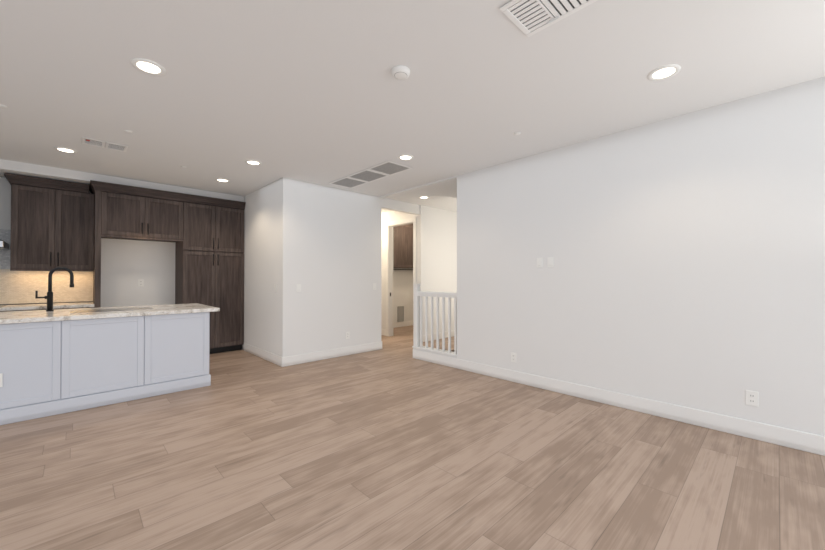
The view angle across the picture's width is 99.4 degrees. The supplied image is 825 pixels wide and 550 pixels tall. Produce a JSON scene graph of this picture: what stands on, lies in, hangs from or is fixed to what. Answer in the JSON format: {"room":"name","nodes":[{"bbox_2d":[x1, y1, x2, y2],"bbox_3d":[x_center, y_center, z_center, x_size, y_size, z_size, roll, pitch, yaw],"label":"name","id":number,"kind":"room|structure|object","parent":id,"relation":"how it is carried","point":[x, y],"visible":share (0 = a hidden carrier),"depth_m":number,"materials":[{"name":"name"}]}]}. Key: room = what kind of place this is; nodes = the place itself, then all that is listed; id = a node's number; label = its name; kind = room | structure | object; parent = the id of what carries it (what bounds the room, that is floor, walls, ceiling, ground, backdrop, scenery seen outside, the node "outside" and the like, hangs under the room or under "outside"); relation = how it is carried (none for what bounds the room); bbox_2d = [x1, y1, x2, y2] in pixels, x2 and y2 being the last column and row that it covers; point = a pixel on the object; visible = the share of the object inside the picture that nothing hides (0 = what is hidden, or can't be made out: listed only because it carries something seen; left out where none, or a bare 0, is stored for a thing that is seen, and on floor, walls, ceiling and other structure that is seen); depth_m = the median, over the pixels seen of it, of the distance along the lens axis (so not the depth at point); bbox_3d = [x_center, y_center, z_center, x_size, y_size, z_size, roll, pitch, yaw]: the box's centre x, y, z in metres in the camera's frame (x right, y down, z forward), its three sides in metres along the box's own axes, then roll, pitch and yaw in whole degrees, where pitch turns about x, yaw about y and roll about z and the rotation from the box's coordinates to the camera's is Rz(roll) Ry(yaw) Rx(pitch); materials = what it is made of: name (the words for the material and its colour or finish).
{"room":"empty living room","nodes":[
{"label":"empty living room","id":0,"kind":"room"},
{"bbox_2d":[0,159,243,306],"bbox_3d":[-5.323,-0.051,4.504,5.750,2.740,0.670,0,-1,-44],"label":"wall","id":1,"kind":"structure","parent":0,"point":[126,265],"depth_m":5.52,"materials":[{"name":"white paint"}]},
{"bbox_2d":[0,239,8,249],"bbox_3d":[-5.523,-0.823,4.242,0.790,0.960,0.518,0,-1,-44],"label":"range hood","id":2,"kind":"object","parent":1,"relation":"attached to","point":[4,245],"visible":1,"depth_m":4.47,"materials":[{"name":"silver metal"}]},
{"bbox_2d":[138,279,143,286],"bbox_3d":[-4.404,0.130,5.675,0.075,0.118,0.007,0,-1,-44],"label":"electrical outlet plate","id":3,"kind":"object","parent":1,"relation":"attached to","point":[140,281],"depth_m":5.67,"materials":[{"name":"white plastic"}]},
{"bbox_2d":[242,177,381,356],"bbox_3d":[-2.619,-0.028,7.153,1.820,2.740,4.050,0,-1,-44],"label":"wall","id":4,"kind":"structure","parent":0,"point":[321,244],"depth_m":5.58,"materials":[{"name":"white paint"}]},
{"bbox_2d":[244,343,279,365],"bbox_3d":[-2.442,1.259,5.632,0.014,0.140,1.565,0,-1,-44],"label":"baseboard","id":5,"kind":"structure","parent":4,"relation":"attached to","point":[261,353],"depth_m":5.56,"materials":[{"name":"white paint"}]},
{"bbox_2d":[296,284,300,291],"bbox_3d":[-1.697,0.195,5.222,0.075,0.118,0.008,0,-1,-44],"label":"switch plate","id":6,"kind":"object","parent":4,"relation":"attached to","point":[298,286],"depth_m":5.22,"materials":[{"name":"white plastic"}]},
{"bbox_2d":[280,341,381,366],"bbox_3d":[-1.221,1.259,5.670,1.830,0.140,0.018,0,-1,-44],"label":"baseboard","id":7,"kind":"structure","parent":4,"relation":"attached to","point":[332,353],"depth_m":5.55,"materials":[{"name":"white paint"}]},
{"bbox_2d":[0,325,824,549],"bbox_3d":[-0.849,1.334,3.330,10.600,0.050,12.000,0,-1,-44],"label":"floor","id":8,"kind":"structure","parent":0,"point":[392,444],"depth_m":2.32,"materials":[{"name":"brown wood"}]},
{"bbox_2d":[0,311,211,424],"bbox_3d":[-3.678,0.873,3.681,2.522,0.880,1.061,0,-1,-44],"label":"kitchen island","id":9,"kind":"object","parent":8,"relation":"on","point":[56,361],"depth_m":3.48,"materials":[{"name":"white paint"}]},
{"bbox_2d":[0,373,2,386],"bbox_3d":[-3.604,0.916,3.028,0.075,0.118,0.007,0,-1,-44],"label":"electrical outlet plate","id":10,"kind":"object","parent":9,"relation":"attached to","point":[1,375],"depth_m":3.05,"materials":[{"name":"white plastic"}]},
{"bbox_2d":[0,303,219,322],"bbox_3d":[-3.676,0.413,3.683,2.696,0.040,1.100,0,-1,-44],"label":"island countertop","id":11,"kind":"structure","parent":9,"relation":"on","point":[58,316],"depth_m":3.66,"materials":[{"name":"beige stone"}]},
{"bbox_2d":[35,267,74,311],"bbox_3d":[-3.922,0.151,3.844,0.298,0.485,0.060,0,-1,-44],"label":"faucet","id":12,"kind":"object","parent":11,"relation":"on","point":[49,297],"depth_m":3.81,"materials":[{"name":"black metal"}]},
{"bbox_2d":[0,173,245,353],"bbox_3d":[-5.030,0.010,4.628,5.144,2.620,0.650,0,-1,-44],"label":"tall cabinet","id":13,"kind":"object","parent":8,"relation":"on","point":[59,223],"depth_m":5.07,"materials":[{"name":"brown wood"}]},
{"bbox_2d":[412,283,456,357],"bbox_3d":[0.359,0.731,5.340,0.142,1.192,0.904,0,-1,-44],"label":"stair railing","id":14,"kind":"object","parent":8,"relation":"on","point":[418,321],"visible":0.9,"depth_m":5.37,"materials":[{"name":"white paint"}]},
{"bbox_2d":[0,0,824,212],"bbox_3d":[-0.849,-1.461,3.355,10.840,0.060,12.240,0,-1,-44],"label":"ceiling","id":15,"kind":"structure","parent":0,"point":[314,91],"depth_m":2.59,"materials":[{"name":"white paint"}]},
{"bbox_2d":[53,147,76,152],"bbox_3d":[-3.948,-1.420,3.985,0.196,0.009,0.196,0,-1,-44],"label":"recessed light","id":16,"kind":"object","parent":15,"relation":"in","point":[65,150],"visible":0.96,"depth_m":3.97,"materials":[{"name":"white plastic"}]},
{"bbox_2d":[82,137,127,151],"bbox_3d":[-3.354,-1.421,3.821,0.370,0.010,0.240,0,-1,-44],"label":"ceiling vent","id":17,"kind":"object","parent":15,"relation":"in","point":[100,143],"visible":0.98,"depth_m":3.81,"materials":[{"name":"grey metal"}]},
{"bbox_2d":[131,58,165,75],"bbox_3d":[-1.824,-1.434,2.420,0.196,0.009,0.196,0,-1,-44],"label":"recessed light","id":18,"kind":"object","parent":15,"relation":"in","point":[146,66],"visible":1,"depth_m":2.41,"materials":[{"name":"white plastic"}]},
{"bbox_2d":[215,178,229,181],"bbox_3d":[-2.833,-1.409,5.221,0.196,0.009,0.196,0,-1,-44],"label":"recessed light","id":19,"kind":"object","parent":15,"relation":"in","point":[221,180],"visible":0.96,"depth_m":5.22,"materials":[{"name":"white plastic"}]},
{"bbox_2d":[245,160,261,164],"bbox_3d":[-2.008,-1.416,4.418,0.196,0.009,0.196,0,-1,-44],"label":"recessed light","id":20,"kind":"object","parent":15,"relation":"in","point":[252,162],"visible":1,"depth_m":4.41,"materials":[{"name":"white plastic"}]},
{"bbox_2d":[328,169,389,187],"bbox_3d":[-0.808,-1.410,5.175,0.420,0.009,0.970,0,-1,-44],"label":"ceiling vent","id":21,"kind":"object","parent":15,"relation":"in","point":[365,176],"visible":0.98,"depth_m":5.14,"materials":[{"name":"grey metal"}]},
{"bbox_2d":[367,161,411,175],"bbox_3d":[-0.304,-1.414,4.650,0.420,0.009,0.455,0,-1,-44],"label":"ceiling vent","id":22,"kind":"object","parent":15,"relation":"in","point":[390,168],"visible":1,"depth_m":4.64,"materials":[{"name":"grey metal"}]},
{"bbox_2d":[391,65,409,79],"bbox_3d":[-0.083,-1.420,2.468,0.132,0.036,0.132,0,-1,-44],"label":"smoke detector","id":23,"kind":"object","parent":15,"relation":"attached to","point":[399,72],"visible":1,"depth_m":2.44,"materials":[{"name":"white plastic"}]},
{"bbox_2d":[398,154,413,159],"bbox_3d":[-0.081,-1.418,4.229,0.196,0.009,0.196,0,-1,-44],"label":"recessed light","id":24,"kind":"object","parent":15,"relation":"in","point":[405,157],"visible":0.98,"depth_m":4.23,"materials":[{"name":"white plastic"}]},
{"bbox_2d":[499,0,597,36],"bbox_3d":[0.739,-1.432,1.837,0.320,0.022,0.450,0,-1,-44],"label":"ceiling vent","id":25,"kind":"object","parent":15,"relation":"in","point":[528,18],"visible":1,"depth_m":1.91,"materials":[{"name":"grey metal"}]},
{"bbox_2d":[647,64,680,80],"bbox_3d":[1.785,-1.433,2.486,0.196,0.009,0.196,0,-1,-44],"label":"recessed light","id":26,"kind":"object","parent":15,"relation":"in","point":[664,72],"visible":1,"depth_m":2.48,"materials":[{"name":"white plastic"}]},
{"bbox_2d":[378,176,456,198],"bbox_3d":[0.053,-1.398,5.678,0.120,0.025,1.795,0,-1,-44],"label":"header beam","id":27,"kind":"structure","parent":0,"point":[435,183],"depth_m":5.56,"materials":[{"name":"white paint"}]},
{"bbox_2d":[381,198,456,333],"bbox_3d":[0.502,-0.025,7.402,3.030,2.740,0.150,0,-1,-44],"label":"wall","id":28,"kind":"structure","parent":0,"point":[436,249],"depth_m":7.48,"materials":[{"name":"white paint"}]},
{"bbox_2d":[423,330,453,341],"bbox_3d":[0.907,1.277,7.666,2.064,0.140,0.014,0,-1,-44],"label":"baseboard","id":29,"kind":"structure","parent":28,"relation":"attached to","point":[452,331],"depth_m":7.33,"materials":[{"name":"white paint"}]},
{"bbox_2d":[421,206,424,334],"bbox_3d":[-1.201,-0.016,8.492,0.120,2.740,4.080,0,-1,-44],"label":"wall","id":30,"kind":"structure","parent":0,"point":[422,207],"depth_m":7.03,"materials":[{"name":"white paint"}]},
{"bbox_2d":[381,329,385,335],"bbox_3d":[-1.622,1.287,8.822,0.014,0.140,3.005,0,-1,-44],"label":"baseboard","id":31,"kind":"structure","parent":30,"relation":"attached to","point":[383,331],"depth_m":7.79,"materials":[{"name":"white paint"}]},
{"bbox_2d":[393,226,396,267],"bbox_3d":[-0.727,-0.766,8.567,0.560,1.160,0.330,0,-1,-44],"label":"upper cabinet","id":32,"kind":"object","parent":30,"relation":"attached to","point":[394,228],"depth_m":8.63,"materials":[{"name":"brown wood"}]},
{"bbox_2d":[397,305,403,321],"bbox_3d":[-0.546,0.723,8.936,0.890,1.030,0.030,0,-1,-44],"label":"wall vent","id":33,"kind":"object","parent":30,"relation":"attached to","point":[400,313],"depth_m":9.17,"materials":[{"name":"white plastic"}]},
{"bbox_2d":[386,217,415,338],"bbox_3d":[-0.205,0.087,7.451,0.156,2.515,0.950,0,-1,-44],"label":"door frame","id":34,"kind":"structure","parent":30,"relation":"attached to","point":[390,225],"depth_m":7.69,"materials":[{"name":"white paint"}]},
{"bbox_2d":[393,320,412,327],"bbox_3d":[-0.380,1.289,9.105,1.930,0.140,0.014,0,-1,-44],"label":"baseboard","id":35,"kind":"structure","parent":30,"relation":"attached to","point":[405,323],"depth_m":9.22,"materials":[{"name":"white paint"}]},
{"bbox_2d":[397,224,412,267],"bbox_3d":[-0.298,-0.762,8.979,0.630,1.160,0.330,0,-1,-44],"label":"upper cabinet","id":36,"kind":"object","parent":30,"relation":"attached to","point":[402,246],"depth_m":8.87,"materials":[{"name":"brown wood"}]},
{"bbox_2d":[457,76,824,435],"bbox_3d":[2.804,-0.066,2.797,0.120,2.740,6.155,0,-1,-44],"label":"wall","id":37,"kind":"structure","parent":0,"point":[686,251],"depth_m":3.19,"materials":[{"name":"white paint"}]},
{"bbox_2d":[511,352,515,362],"bbox_3d":[1.247,1.018,4.319,0.007,0.118,0.075,0,-1,-44],"label":"electrical outlet plate","id":38,"kind":"object","parent":37,"relation":"attached to","point":[513,355],"depth_m":4.32,"materials":[{"name":"white plastic"}]},
{"bbox_2d":[413,349,824,455],"bbox_3d":[2.446,1.237,3.063,0.014,0.140,7.052,0,-1,-44],"label":"baseboard","id":39,"kind":"structure","parent":37,"relation":"attached to","point":[796,439],"depth_m":3.24,"materials":[{"name":"white paint"}]},
{"bbox_2d":[745,390,758,406],"bbox_3d":[2.710,0.984,2.795,0.007,0.118,0.075,0,-1,-44],"label":"electrical outlet plate","id":40,"kind":"object","parent":37,"relation":"attached to","point":[752,398],"depth_m":2.79,"materials":[{"name":"white plastic"}]}
]}

